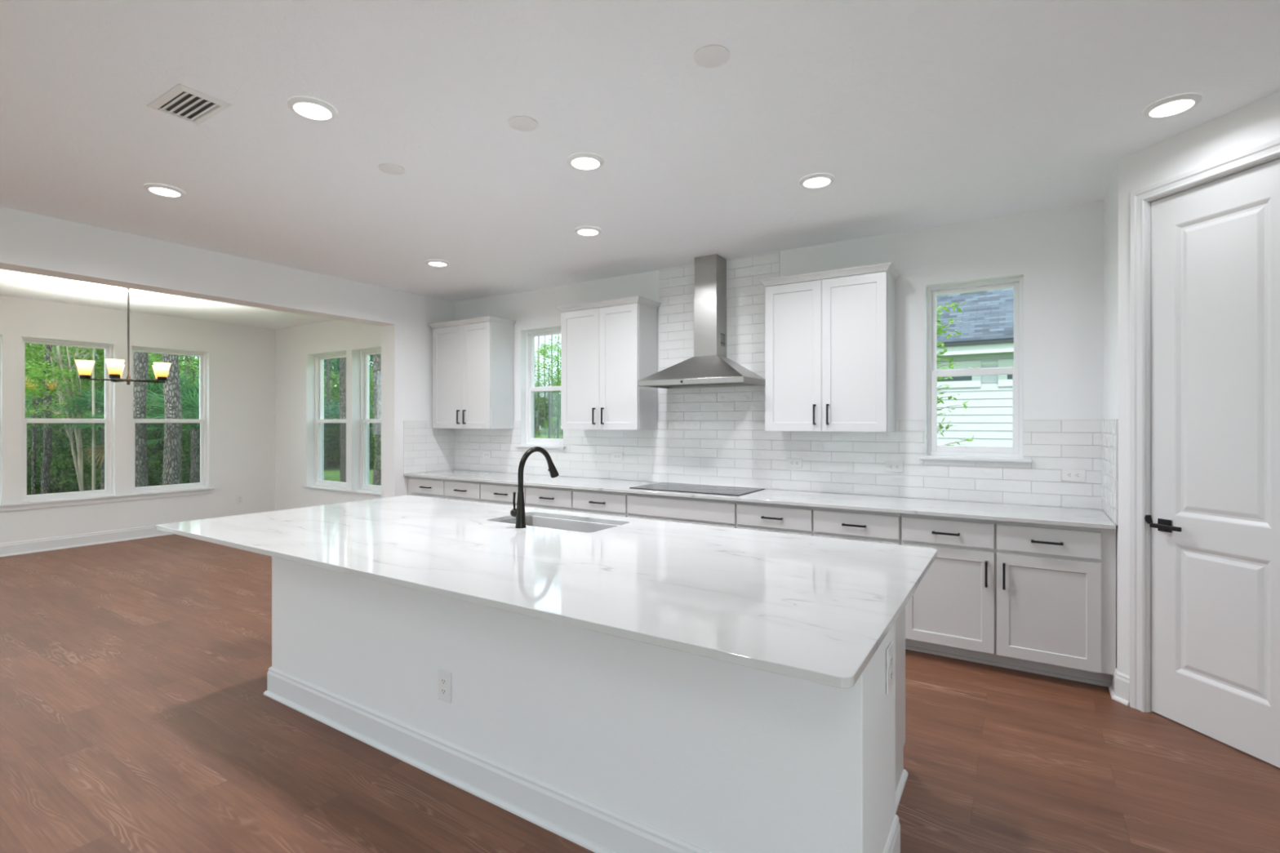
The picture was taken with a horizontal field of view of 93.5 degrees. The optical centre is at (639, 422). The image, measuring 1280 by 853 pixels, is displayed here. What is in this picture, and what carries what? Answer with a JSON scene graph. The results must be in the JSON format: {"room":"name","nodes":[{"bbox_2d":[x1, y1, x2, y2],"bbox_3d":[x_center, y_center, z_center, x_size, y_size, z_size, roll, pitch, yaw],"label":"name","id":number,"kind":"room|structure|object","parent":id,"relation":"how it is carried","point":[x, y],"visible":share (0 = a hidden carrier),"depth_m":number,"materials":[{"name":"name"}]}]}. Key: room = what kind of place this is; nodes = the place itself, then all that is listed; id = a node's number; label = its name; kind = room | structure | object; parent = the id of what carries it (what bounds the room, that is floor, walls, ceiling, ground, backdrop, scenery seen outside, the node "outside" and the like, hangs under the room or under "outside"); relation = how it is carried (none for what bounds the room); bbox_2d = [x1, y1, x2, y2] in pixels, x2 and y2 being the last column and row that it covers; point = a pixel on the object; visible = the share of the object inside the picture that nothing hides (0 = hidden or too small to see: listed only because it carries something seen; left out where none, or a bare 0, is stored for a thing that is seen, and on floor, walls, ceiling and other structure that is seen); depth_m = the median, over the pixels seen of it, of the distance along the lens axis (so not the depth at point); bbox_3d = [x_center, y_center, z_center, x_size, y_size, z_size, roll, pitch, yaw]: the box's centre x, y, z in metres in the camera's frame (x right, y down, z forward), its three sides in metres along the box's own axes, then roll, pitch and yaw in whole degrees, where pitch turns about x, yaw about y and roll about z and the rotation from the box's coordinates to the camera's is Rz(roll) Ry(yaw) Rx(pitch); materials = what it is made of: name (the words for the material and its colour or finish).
{"room":"kitchen","nodes":[
{"label":"kitchen","id":0,"kind":"room"},
{"bbox_2d":[0,295,275,543],"bbox_3d":[-6.537,0.036,6.464,0.200,2.693,4.903,0,0,32],"label":"wall","id":1,"kind":"structure","parent":0,"point":[241,359],"depth_m":7.27,"materials":[{"name":"white paint"}]},
{"bbox_2d":[21,337,112,502],"bbox_3d":[-6.397,-0.029,6.718,0.085,1.750,0.770,0,0,32],"label":"window","id":2,"kind":"structure","parent":1,"relation":"in","point":[108,420],"depth_m":6.72,"materials":[{"name":"white plastic"}]},
{"bbox_2d":[0,524,173,556],"bbox_3d":[-4.945,1.314,5.589,3.427,0.138,4.673,0,0,32],"label":"baseboard","id":3,"kind":"structure","parent":1,"relation":"attached to","point":[23,547],"depth_m":6.70,"materials":[{"name":"white paint"}]},
{"bbox_2d":[0,487,214,511],"bbox_3d":[-6.269,0.883,6.665,0.035,0.075,2.740,0,0,32],"label":"window sill","id":4,"kind":"structure","parent":1,"relation":"attached to","point":[69,502],"depth_m":6.86,"materials":[{"name":"white paint"}]},
{"bbox_2d":[132,346,206,493],"bbox_3d":[-5.891,-0.029,7.515,0.085,1.750,0.800,0,0,32],"label":"window","id":5,"kind":"structure","parent":1,"relation":"in","point":[202,356],"depth_m":7.70,"materials":[{"name":"white plastic"}]},
{"bbox_2d":[0,206,454,497],"bbox_3d":[-3.397,0.036,4.622,0.222,2.693,4.760,0,0,32],"label":"wall","id":6,"kind":"structure","parent":0,"point":[33,243],"depth_m":4.91,"materials":[{"name":"white paint"}]},
{"bbox_2d":[275,320,381,511],"bbox_3d":[-3.712,0.036,7.716,3.627,2.693,0.240,0,0,32],"label":"wall","id":7,"kind":"structure","parent":0,"point":[296,348],"depth_m":8.09,"materials":[{"name":"white paint"}]},
{"bbox_2d":[315,352,346,488],"bbox_3d":[-3.992,-0.029,7.939,0.913,1.750,0.085,0,0,32],"label":"window","id":8,"kind":"structure","parent":7,"relation":"in","point":[318,358],"depth_m":8.14,"materials":[{"name":"white plastic"}]},
{"bbox_2d":[302,485,381,496],"bbox_3d":[-3.650,0.863,7.514,2.036,0.034,0.033,0,0,32],"label":"window sill","id":9,"kind":"structure","parent":7,"relation":"attached to","point":[304,486],"depth_m":7.54,"materials":[{"name":"white paint"}]},
{"bbox_2d":[360,348,381,491],"bbox_3d":[-3.120,-0.029,7.385,0.913,1.750,0.085,0,0,32],"label":"window","id":10,"kind":"structure","parent":7,"relation":"in","point":[364,420],"depth_m":7.59,"materials":[{"name":"white plastic"}]},
{"bbox_2d":[0,0,1279,329],"bbox_3d":[-3.012,-1.420,1.972,11.600,0.220,9.900,0,0,32],"label":"ceiling","id":11,"kind":"structure","parent":0,"point":[921,113],"depth_m":2.58,"materials":[{"name":"white paint"}]},
{"bbox_2d":[75,287,171,385],"bbox_3d":[-4.906,-0.834,5.758,0.694,0.951,0.720,0,0,32],"label":"chandelier","id":12,"kind":"object","parent":11,"relation":"hanging from","point":[115,366],"visible":0.98,"depth_m":5.71,"materials":[{"name":"white glass"}]},
{"bbox_2d":[143,183,185,197],"bbox_3d":[-2.675,-1.302,3.389,0.184,0.016,0.184,0,0,32],"label":"recessed light","id":13,"kind":"object","parent":11,"relation":"in","point":[165,190],"visible":1,"depth_m":3.36,"materials":[{"name":"white plastic"}]},
{"bbox_2d":[148,187,180,196],"bbox_3d":[-2.675,-1.297,3.389,0.141,0.005,0.141,0,0,28],"label":"diffuser","id":14,"kind":"object","parent":13,"relation":"attached to","point":[166,192],"depth_m":3.38,"materials":[{"name":"white plastic"}]},
{"bbox_2d":[146,84,231,124],"bbox_3d":[-1.862,-1.303,2.487,0.306,0.013,0.184,0,0,32],"label":"ceiling vent","id":15,"kind":"object","parent":11,"relation":"in","point":[182,102],"visible":1,"depth_m":2.47,"materials":[{"name":"white metal"}]},
{"bbox_2d":[287,96,337,121],"bbox_3d":[-1.364,-1.302,2.508,0.184,0.016,0.184,0,0,32],"label":"recessed light","id":16,"kind":"object","parent":11,"relation":"in","point":[309,108],"visible":1,"depth_m":2.49,"materials":[{"name":"white plastic"}]},
{"bbox_2d":[293,102,331,119],"bbox_3d":[-1.364,-1.297,2.508,0.141,0.005,0.141,0,0,37],"label":"diffuser","id":17,"kind":"object","parent":16,"relation":"attached to","point":[307,110],"depth_m":2.50,"materials":[{"name":"white plastic"}]},
{"bbox_2d":[378,164,404,174],"bbox_3d":[-1.282,-1.306,3.110,0.128,0.007,0.128,0,0,32],"label":"disc","id":18,"kind":"object","parent":11,"relation":"attached to","point":[392,169],"visible":1,"depth_m":3.10,"materials":[{"name":"white plastic"}]},
{"bbox_2d":[508,115,537,131],"bbox_3d":[-0.511,-1.306,2.636,0.128,0.007,0.128,0,0,32],"label":"disc","id":19,"kind":"object","parent":11,"relation":"attached to","point":[522,123],"visible":1,"depth_m":2.63,"materials":[{"name":"white plastic"}]},
{"bbox_2d":[567,152,604,170],"bbox_3d":[-0.273,-1.302,3.015,0.184,0.016,0.184,0,0,32],"label":"recessed light","id":20,"kind":"object","parent":11,"relation":"in","point":[581,161],"visible":1,"depth_m":2.99,"materials":[{"name":"white plastic"}]},
{"bbox_2d":[571,157,599,168],"bbox_3d":[-0.273,-1.297,3.015,0.141,0.005,0.141,0,0,37],"label":"diffuser","id":21,"kind":"object","parent":20,"relation":"attached to","point":[576,162],"depth_m":3.01,"materials":[{"name":"white plastic"}]},
{"bbox_2d":[574,226,601,235],"bbox_3d":[-0.355,-1.302,4.109,0.184,0.016,0.184,0,0,32],"label":"recessed light","id":22,"kind":"object","parent":11,"relation":"in","point":[584,230],"visible":1,"depth_m":4.08,"materials":[{"name":"white plastic"}]},
{"bbox_2d":[693,44,729,67],"bbox_3d":[0.257,-1.306,2.153,0.128,0.007,0.128,0,0,32],"label":"disc","id":23,"kind":"object","parent":11,"relation":"attached to","point":[712,55],"visible":1,"depth_m":2.14,"materials":[{"name":"white plastic"}]},
{"bbox_2d":[799,173,834,188],"bbox_3d":[0.956,-1.302,3.255,0.184,0.016,0.184,0,0,32],"label":"recessed light","id":24,"kind":"object","parent":11,"relation":"in","point":[817,180],"visible":1,"depth_m":3.23,"materials":[{"name":"white plastic"}]},
{"bbox_2d":[803,177,830,186],"bbox_3d":[0.956,-1.297,3.255,0.141,0.005,0.141,0,0,28],"label":"diffuser","id":25,"kind":"object","parent":24,"relation":"attached to","point":[807,182],"depth_m":3.25,"materials":[{"name":"white plastic"}]},
{"bbox_2d":[1142,93,1201,118],"bbox_3d":[2.195,-1.302,2.486,0.184,0.016,0.184,0,0,32],"label":"recessed light","id":26,"kind":"object","parent":11,"relation":"in","point":[1173,105],"visible":1,"depth_m":2.47,"materials":[{"name":"white plastic"}]},
{"bbox_2d":[1149,99,1194,116],"bbox_3d":[2.195,-1.297,2.486,0.141,0.005,0.141,0,0,28],"label":"diffuser","id":27,"kind":"object","parent":26,"relation":"attached to","point":[1162,108],"depth_m":2.47,"materials":[{"name":"white plastic"}]},
{"bbox_2d":[0,533,1279,852],"bbox_3d":[-3.032,1.443,2.080,10.850,0.120,9.060,0,0,32],"label":"floor","id":28,"kind":"structure","parent":0,"point":[136,716],"depth_m":2.49,"materials":[{"name":"brown wood"}]},
{"bbox_2d":[407,476,481,502],"bbox_3d":[-1.754,0.961,6.008,1.060,0.845,0.637,0,0,32],"label":"base cabinet","id":29,"kind":"object","parent":28,"relation":"on","point":[459,490],"visible":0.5,"depth_m":5.74,"materials":[{"name":"white paint"}]},
{"bbox_2d":[404,469,1115,529],"bbox_3d":[0.178,0.525,4.785,5.622,0.023,0.634,0,0,32],"label":"countertop","id":30,"kind":"structure","parent":29,"relation":"on","point":[1048,515],"depth_m":3.95,"materials":[{"name":"white stone"}]},
{"bbox_2d":[629,482,764,496],"bbox_3d":[0.437,0.510,4.656,0.915,0.007,0.500,0,0,32],"label":"electric cooktop","id":31,"kind":"object","parent":30,"relation":"in","point":[669,486],"visible":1,"depth_m":4.61,"materials":[{"name":"black glass"}]},
{"bbox_2d":[480,481,573,511],"bbox_3d":[-0.854,0.961,5.437,1.068,0.845,0.637,0,0,32],"label":"base cabinet","id":32,"kind":"object","parent":28,"relation":"on","point":[535,496],"visible":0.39,"depth_m":5.14,"materials":[{"name":"white paint"}]},
{"bbox_2d":[263,515,908,852],"bbox_3d":[-0.376,0.960,2.736,2.941,0.846,1.104,0,0,32],"label":"kitchen island","id":33,"kind":"object","parent":28,"relation":"on","point":[603,743],"visible":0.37,"depth_m":1.99,"materials":[{"name":"white paint"}]},
{"bbox_2d":[438,668,450,702],"bbox_3d":[-0.766,1.031,2.355,0.072,0.118,0.008,0,0,32],"label":"electrical outlet","id":34,"kind":"object","parent":33,"relation":"attached to","point":[444,677],"visible":1,"depth_m":2.35,"materials":[{"name":"white plastic"}]},
{"bbox_2d":[156,495,937,688],"bbox_3d":[-0.610,0.525,2.733,3.383,0.023,1.476,0,0,32],"label":"island countertop","id":35,"kind":"structure","parent":33,"relation":"on","point":[815,609],"depth_m":2.10,"materials":[{"name":"white stone"}]},
{"bbox_2d":[510,446,559,528],"bbox_3d":[-0.531,0.318,3.058,0.088,0.393,0.301,0,0,32],"label":"kitchen faucet","id":36,"kind":"object","parent":35,"relation":"on","point":[518,513],"visible":1,"depth_m":2.94,"materials":[{"name":"black metal"}]},
{"bbox_2d":[886,641,893,694],"bbox_3d":[0.750,0.735,1.804,0.008,0.132,0.081,0,0,32],"label":"electrical outlet","id":37,"kind":"object","parent":33,"relation":"attached to","point":[890,649],"visible":1,"depth_m":1.79,"materials":[{"name":"white plastic"}]},
{"bbox_2d":[572,488,627,517],"bbox_3d":[-0.177,0.961,5.007,0.531,0.845,0.637,0,0,32],"label":"base cabinet","id":38,"kind":"object","parent":28,"relation":"on","point":[588,501],"visible":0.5,"depth_m":4.75,"materials":[{"name":"white paint"}]},
{"bbox_2d":[626,493,737,528],"bbox_3d":[0.429,0.961,4.622,0.902,0.845,0.637,0,0,32],"label":"base cabinet","id":39,"kind":"object","parent":28,"relation":"on","point":[708,512],"visible":0.13,"depth_m":4.36,"materials":[{"name":"white paint"}]},
{"bbox_2d":[736,501,901,545],"bbox_3d":[1.255,0.961,4.098,1.050,0.845,0.637,0,0,32],"label":"base cabinet","id":40,"kind":"object","parent":28,"relation":"on","point":[883,527],"visible":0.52,"depth_m":3.83,"materials":[{"name":"white paint"}]},
{"bbox_2d":[901,513,1115,687],"bbox_3d":[2.127,0.961,3.544,1.012,0.845,0.637,0,0,32],"label":"base cabinet","id":41,"kind":"object","parent":28,"relation":"on","point":[1031,597],"visible":0.98,"depth_m":3.27,"materials":[{"name":"white paint"}]},
{"bbox_2d":[454,200,1103,511],"bbox_3d":[0.880,0.036,4.843,7.207,2.693,0.200,0,0,32],"label":"wall","id":42,"kind":"structure","parent":0,"point":[1058,252],"depth_m":3.88,"materials":[{"name":"white paint"}]},
{"bbox_2d":[427,315,515,428],"bbox_3d":[-1.729,-0.478,6.160,0.913,1.083,0.357,0,0,32],"label":"upper cabinet","id":43,"kind":"object","parent":42,"relation":"attached to","point":[473,358],"visible":1,"depth_m":6.00,"materials":[{"name":"white paint"}]},
{"bbox_2d":[515,444,565,449],"bbox_3d":[-0.977,0.243,5.873,0.624,0.034,0.033,0,0,32],"label":"trim","id":44,"kind":"structure","parent":42,"relation":"attached to","point":[526,446],"depth_m":5.82,"materials":[{"name":"white paint"}]},
{"bbox_2d":[525,327,563,445],"bbox_3d":[-0.900,-0.349,5.995,0.554,1.151,0.085,0,0,32],"label":"window","id":45,"kind":"structure","parent":42,"relation":"in","point":[530,335],"depth_m":6.10,"materials":[{"name":"white plastic"}]},
{"bbox_2d":[555,296,661,430],"bbox_3d":[-0.285,-0.478,5.243,0.881,1.083,0.357,0,0,32],"label":"upper cabinet","id":46,"kind":"object","parent":42,"relation":"attached to","point":[609,346],"visible":1,"depth_m":5.08,"materials":[{"name":"white paint"}]},
{"bbox_2d":[637,253,764,388],"bbox_3d":[0.480,-0.797,4.687,0.888,1.024,0.474,0,0,32],"label":"range hood","id":47,"kind":"object","parent":42,"relation":"attached to","point":[709,366],"visible":0.96,"depth_m":4.70,"materials":[{"name":"silver metal"}]},
{"bbox_2d":[403,251,1118,525],"bbox_3d":[0.180,-0.398,4.789,5.638,1.824,0.642,0,0,32],"label":"tile backsplash","id":48,"kind":"structure","parent":42,"relation":"attached to","point":[715,436],"depth_m":4.72,"materials":[{"name":"white tile"}]},
{"bbox_2d":[786,457,802,468],"bbox_3d":[1.163,0.307,4.530,0.118,0.072,0.008,0,0,32],"label":"electrical outlet","id":49,"kind":"object","parent":48,"relation":"attached to","point":[791,463],"visible":1,"depth_m":4.53,"materials":[{"name":"white plastic"}]},
{"bbox_2d":[885,461,903,472],"bbox_3d":[1.756,0.307,4.153,0.118,0.072,0.008,0,0,32],"label":"electrical outlet","id":50,"kind":"object","parent":48,"relation":"attached to","point":[891,466],"visible":1,"depth_m":4.15,"materials":[{"name":"white plastic"}]},
{"bbox_2d":[1061,468,1085,481],"bbox_3d":[2.603,0.317,3.615,0.118,0.072,0.008,0,0,32],"label":"electrical outlet","id":51,"kind":"object","parent":48,"relation":"attached to","point":[1076,475],"visible":1,"depth_m":3.61,"materials":[{"name":"white plastic"}]},
{"bbox_2d":[758,262,901,431],"bbox_3d":[1.321,-0.478,4.223,0.895,1.083,0.357,0,0,32],"label":"upper cabinet","id":52,"kind":"object","parent":42,"relation":"attached to","point":[830,335],"visible":1,"depth_m":4.08,"materials":[{"name":"white paint"}]},
{"bbox_2d":[927,276,1023,457],"bbox_3d":[2.224,-0.349,4.010,0.556,1.151,0.085,0,0,32],"label":"window","id":53,"kind":"structure","parent":42,"relation":"in","point":[1016,451],"depth_m":3.96,"materials":[{"name":"white plastic"}]},
{"bbox_2d":[919,455,1031,464],"bbox_3d":[2.151,0.243,3.886,0.637,0.034,0.033,0,0,32],"label":"trim","id":54,"kind":"structure","parent":42,"relation":"attached to","point":[943,459],"depth_m":3.87,"materials":[{"name":"white paint"}]},
{"bbox_2d":[1103,164,1116,666],"bbox_3d":[2.627,0.036,3.270,0.120,2.693,0.582,0,0,32],"label":"wall","id":55,"kind":"structure","parent":0,"point":[1110,198],"depth_m":3.26,"materials":[{"name":"white paint"}]},
{"bbox_2d":[1108,666,1129,706],"bbox_3d":[2.398,1.314,3.031,0.060,0.138,0.195,0,0,17],"label":"baseboard","id":56,"kind":"structure","parent":55,"relation":"attached to","point":[1119,691],"depth_m":2.98,"materials":[{"name":"white paint"}]},
{"bbox_2d":[1116,160,1118,671],"bbox_3d":[2.455,0.036,2.999,0.120,2.693,0.060,0,0,32],"label":"wall","id":57,"kind":"structure","parent":0,"point":[1117,161],"depth_m":3.01,"materials":[{"name":"white paint"}]},
{"bbox_2d":[1118,90,1279,675],"bbox_3d":[2.618,0.036,2.253,0.120,2.693,1.630,0,0,-13],"label":"wall","id":58,"kind":"structure","parent":0,"point":[1257,122],"depth_m":2.96,"materials":[{"name":"white paint"}]},
{"bbox_2d":[1129,137,1279,712],"bbox_3d":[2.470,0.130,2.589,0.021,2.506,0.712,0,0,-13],"label":"trim","id":59,"kind":"structure","parent":58,"relation":"attached to","point":[1270,148],"depth_m":2.89,"materials":[{"name":"white paint"}]},
{"bbox_2d":[1144,159,1279,768],"bbox_3d":[2.490,0.163,2.597,0.096,2.424,0.574,0,0,-13],"label":"door","id":60,"kind":"structure","parent":58,"relation":"in","point":[1214,522],"depth_m":2.60,"materials":[{"name":"white paint"}]},
{"label":"outside","id":61,"kind":"structure","parent":0,"visible":0},
{"bbox_2d":[26,429,563,494],"bbox_3d":[6.105,1.783,37.586,150.000,0.300,150.000,0,0,32],"label":"ground","id":62,"kind":"structure","parent":61,"point":[331,473],"depth_m":19.73,"materials":[{"name":"green plant"}]},
{"bbox_2d":[32,346,43,488],"bbox_3d":[-14.836,-5.900,15.010,5.093,15.072,5.224,0,0,-33],"label":"pine tree","id":63,"kind":"object","parent":62,"relation":"on","point":[37,398],"visible":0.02,"depth_m":14.93,"materials":[{"name":"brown plant"}]},
{"bbox_2d":[40,344,52,493],"bbox_3d":[-12.311,-0.667,12.500,0.247,4.605,0.180,0,0,32],"label":"pine tree","id":64,"kind":"object","parent":62,"relation":"on","point":[47,446],"visible":0.43,"depth_m":12.46,"materials":[{"name":"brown plant"}]},
{"bbox_2d":[25,393,77,493],"bbox_3d":[-14.236,0.523,13.741,2.210,2.470,2.165,0,0,38],"label":"shrub","id":65,"kind":"object","parent":62,"relation":"on","point":[28,404],"visible":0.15,"depth_m":13.84,"materials":[{"name":"green plant"}]},
{"bbox_2d":[25,355,92,430],"bbox_3d":[-12.307,0.142,11.998,2.173,2.983,2.204,0,0,-12],"label":"broadleaf tree","id":66,"kind":"object","parent":62,"relation":"on","point":[36,375],"visible":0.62,"depth_m":12.06,"materials":[{"name":"green plant"}]},
{"bbox_2d":[26,423,92,493],"bbox_3d":[-13.416,0.830,13.746,1.991,1.916,2.121,0,0,32],"label":"shrub","id":67,"kind":"object","parent":62,"relation":"on","point":[60,488],"visible":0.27,"depth_m":13.59,"materials":[{"name":"green plant"}]},
{"bbox_2d":[25,342,104,494],"bbox_3d":[-13.079,-0.264,13.030,2.334,3.795,2.557,0,0,-33],"label":"broadleaf tree","id":68,"kind":"object","parent":62,"relation":"on","point":[33,429],"visible":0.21,"depth_m":13.00,"materials":[{"name":"green plant"}]},
{"bbox_2d":[25,343,104,493],"bbox_3d":[-13.100,-0.320,13.507,2.581,3.908,2.617,0,0,44],"label":"broadleaf tree","id":69,"kind":"object","parent":62,"relation":"on","point":[55,490],"visible":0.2,"depth_m":13.50,"materials":[{"name":"green plant"}]},
{"bbox_2d":[25,342,104,489],"bbox_3d":[-13.522,-0.370,14.501,2.581,4.008,2.617,0,0,-44],"label":"broadleaf tree","id":70,"kind":"object","parent":62,"relation":"on","point":[62,348],"visible":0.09,"depth_m":14.08,"materials":[{"name":"green plant"}]},
{"bbox_2d":[35,344,97,491],"bbox_3d":[-11.883,-0.288,12.498,1.134,3.852,0.892,0,0,-13],"label":"tree","id":71,"kind":"object","parent":62,"relation":"on","point":[78,464],"visible":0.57,"depth_m":12.47,"materials":[{"name":"green plant"}]},
{"bbox_2d":[26,406,152,493],"bbox_3d":[-12.573,0.645,13.749,2.175,2.080,2.210,0,0,-24],"label":"shrub","id":72,"kind":"object","parent":62,"relation":"on","point":[60,435],"visible":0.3,"depth_m":13.32,"materials":[{"name":"green plant"}]},
{"bbox_2d":[91,348,95,490],"bbox_3d":[-10.955,-0.602,11.980,1.457,4.470,1.487,0,0,-32],"label":"sapling","id":73,"kind":"object","parent":62,"relation":"on","point":[93,477],"visible":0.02,"depth_m":11.98,"materials":[{"name":"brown plant"}]},
{"bbox_2d":[42,379,160,489],"bbox_3d":[-10.982,0.373,12.429,1.797,2.525,2.104,0,0,32],"label":"fan palm","id":74,"kind":"object","parent":62,"relation":"on","point":[99,400],"visible":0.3,"depth_m":12.25,"materials":[{"name":"green plant"}]},
{"bbox_2d":[68,435,155,489],"bbox_3d":[-11.809,0.937,13.844,2.119,1.661,1.988,0,0,14],"label":"shrub","id":75,"kind":"object","parent":62,"relation":"on","point":[98,476],"visible":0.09,"depth_m":13.36,"materials":[{"name":"green plant"}]},
{"bbox_2d":[133,351,148,487],"bbox_3d":[-9.574,-5.900,11.510,5.092,15.072,5.224,0,0,-33],"label":"pine tree","id":76,"kind":"object","parent":62,"relation":"on","point":[140,360],"visible":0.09,"depth_m":11.40,"materials":[{"name":"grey plant"}]},
{"bbox_2d":[86,353,199,410],"bbox_3d":[-13.609,-0.441,17.004,3.260,4.149,3.306,0,0,-5],"label":"broadleaf tree","id":77,"kind":"object","parent":62,"relation":"on","point":[151,359],"visible":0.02,"depth_m":17.20,"materials":[{"name":"green plant"}]},
{"bbox_2d":[87,368,199,485],"bbox_3d":[-10.741,0.192,13.437,2.654,2.888,2.554,0,0,32],"label":"fan palm","id":78,"kind":"object","parent":62,"relation":"on","point":[152,387],"visible":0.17,"depth_m":13.41,"materials":[{"name":"green plant"}]},
{"bbox_2d":[97,417,190,486],"bbox_3d":[-10.932,0.782,13.713,2.086,2.031,2.222,0,0,-17],"label":"shrub","id":79,"kind":"object","parent":62,"relation":"on","point":[188,433],"visible":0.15,"depth_m":13.48,"materials":[{"name":"green plant"}]},
{"bbox_2d":[161,354,182,484],"bbox_3d":[-8.786,-6.054,10.773,5.356,15.384,5.113,0,0,19],"label":"pine tree","id":80,"kind":"object","parent":62,"relation":"on","point":[171,474],"visible":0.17,"depth_m":10.91,"materials":[{"name":"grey plant"}]},
{"bbox_2d":[146,378,199,483],"bbox_3d":[-9.284,0.323,12.548,2.613,2.625,2.290,0,0,-39],"label":"fan palm","id":81,"kind":"object","parent":62,"relation":"on","point":[195,430],"visible":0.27,"depth_m":12.32,"materials":[{"name":"green plant"}]},
{"bbox_2d":[146,407,199,484],"bbox_3d":[-10.120,0.686,13.896,2.297,2.259,2.447,0,0,-15],"label":"shrub","id":82,"kind":"object","parent":62,"relation":"on","point":[185,460],"visible":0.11,"depth_m":13.23,"materials":[{"name":"green plant"}]},
{"bbox_2d":[147,352,199,418],"bbox_3d":[-11.098,-0.322,14.972,2.841,3.911,2.594,0,0,-16],"label":"broadleaf tree","id":83,"kind":"object","parent":62,"relation":"on","point":[150,364],"visible":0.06,"depth_m":14.70,"materials":[{"name":"green plant"}]},
{"bbox_2d":[325,359,330,466],"bbox_3d":[-11.300,-5.426,22.010,5.093,14.121,5.224,0,0,-33],"label":"pine tree","id":84,"kind":"object","parent":62,"relation":"on","point":[328,393],"visible":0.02,"depth_m":21.96,"materials":[{"name":"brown plant"}]},
{"bbox_2d":[338,357,346,482],"bbox_3d":[-7.807,-5.901,16.010,5.093,15.071,5.224,0,0,-33],"label":"pine tree","id":85,"kind":"object","parent":62,"relation":"on","point":[342,360],"visible":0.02,"depth_m":15.94,"materials":[{"name":"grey plant"}]},
{"bbox_2d":[324,400,372,466],"bbox_3d":[-11.544,0.453,22.167,3.899,2.624,3.820,0,0,-2],"label":"shrub","id":86,"kind":"object","parent":62,"relation":"on","point":[338,402],"visible":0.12,"depth_m":21.10,"materials":[{"name":"green plant"}]},
{"bbox_2d":[324,355,373,456],"bbox_3d":[-14.550,-1.738,29.136,5.052,8.138,5.232,0,0,-21],"label":"shrub","id":87,"kind":"object","parent":62,"relation":"on","point":[332,360],"visible":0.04,"depth_m":27.64,"materials":[{"name":"green plant"}]},
{"bbox_2d":[324,369,373,462],"bbox_3d":[-12.685,-0.233,25.002,3.447,3.931,3.504,0,0,39],"label":"shrub","id":88,"kind":"object","parent":62,"relation":"on","point":[325,376],"visible":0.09,"depth_m":24.49,"materials":[{"name":"green plant"}]},
{"bbox_2d":[324,361,373,448],"bbox_3d":[-11.328,-0.337,25.045,3.193,4.382,3.260,0,0,-32],"label":"broadleaf tree","id":89,"kind":"object","parent":62,"relation":"on","point":[371,388],"visible":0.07,"depth_m":24.48,"materials":[{"name":"green plant"}]},
{"bbox_2d":[324,398,374,466],"bbox_3d":[-10.589,0.424,21.965,3.868,2.696,3.809,0,0,-34],"label":"shrub","id":90,"kind":"object","parent":62,"relation":"on","point":[334,407],"visible":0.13,"depth_m":21.18,"materials":[{"name":"green plant"}]},
{"bbox_2d":[324,403,374,468],"bbox_3d":[-9.724,0.508,22.116,3.961,2.501,4.043,0,0,27],"label":"shrub","id":91,"kind":"object","parent":62,"relation":"on","point":[370,428],"visible":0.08,"depth_m":21.30,"materials":[{"name":"green plant"}]},
{"bbox_2d":[372,354,381,485],"bbox_3d":[-5.735,-6.054,12.773,5.356,15.385,5.113,0,0,19],"label":"pine tree","id":92,"kind":"object","parent":62,"relation":"on","point":[376,357],"visible":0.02,"depth_m":12.93,"materials":[{"name":"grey plant"}]},
{"bbox_2d":[534,343,560,438],"bbox_3d":[-4.548,-1.150,29.970,2.224,5.568,2.030,0,0,32],"label":"broadleaf tree","id":93,"kind":"object","parent":62,"relation":"on","point":[547,348],"visible":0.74,"depth_m":29.94,"materials":[{"name":"green plant"}]},
{"bbox_2d":[534,368,560,434],"bbox_3d":[-14.800,-3.104,84.294,10.580,9.886,9.918,0,0,30],"label":"broadleaf tree","id":94,"kind":"object","parent":62,"relation":"on","point":[540,424],"visible":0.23,"depth_m":83.31,"materials":[{"name":"green plant"}]},
{"bbox_2d":[534,335,560,438],"bbox_3d":[-4.374,-1.566,32.001,2.598,6.400,2.635,0,0,-37],"label":"broadleaf tree","id":95,"kind":"object","parent":62,"relation":"on","point":[542,366],"visible":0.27,"depth_m":31.93,"materials":[{"name":"green plant"}]},
{"bbox_2d":[534,375,561,431],"bbox_3d":[-9.866,-2.664,84.093,10.570,8.918,10.977,0,0,43],"label":"broadleaf tree","id":96,"kind":"object","parent":62,"relation":"on","point":[550,375],"visible":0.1,"depth_m":82.58,"materials":[{"name":"green plant"}]},
{"bbox_2d":[540,416,563,438],"bbox_3d":[-5.654,0.608,40.019,1.977,2.059,1.804,0,0,-17],"label":"shrub","id":97,"kind":"object","parent":62,"relation":"on","point":[553,419],"visible":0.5,"depth_m":39.90,"materials":[{"name":"green plant"}]},
{"bbox_2d":[546,379,560,417],"bbox_3d":[-3.886,-0.300,31.010,2.030,3.869,2.224,0,0,8],"label":"broadleaf tree","id":98,"kind":"object","parent":62,"relation":"on","point":[556,383],"visible":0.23,"depth_m":30.83,"materials":[{"name":"green plant"}]},
{"bbox_2d":[937,302,977,445],"bbox_3d":[3.180,0.083,6.654,0.964,3.100,0.913,0,0,-13],"label":"leafy sapling","id":99,"kind":"object","parent":62,"relation":"on","point":[940,330],"visible":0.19,"depth_m":6.48,"materials":[{"name":"green plant"}]},
{"bbox_2d":[937,288,1013,446],"bbox_3d":[11.194,-1.912,12.960,15.840,7.090,6.518,0,0,32],"label":"neighbor house","id":100,"kind":"structure","parent":62,"relation":"on","point":[986,325],"depth_m":12.42,"materials":[{"name":"grey wood"}]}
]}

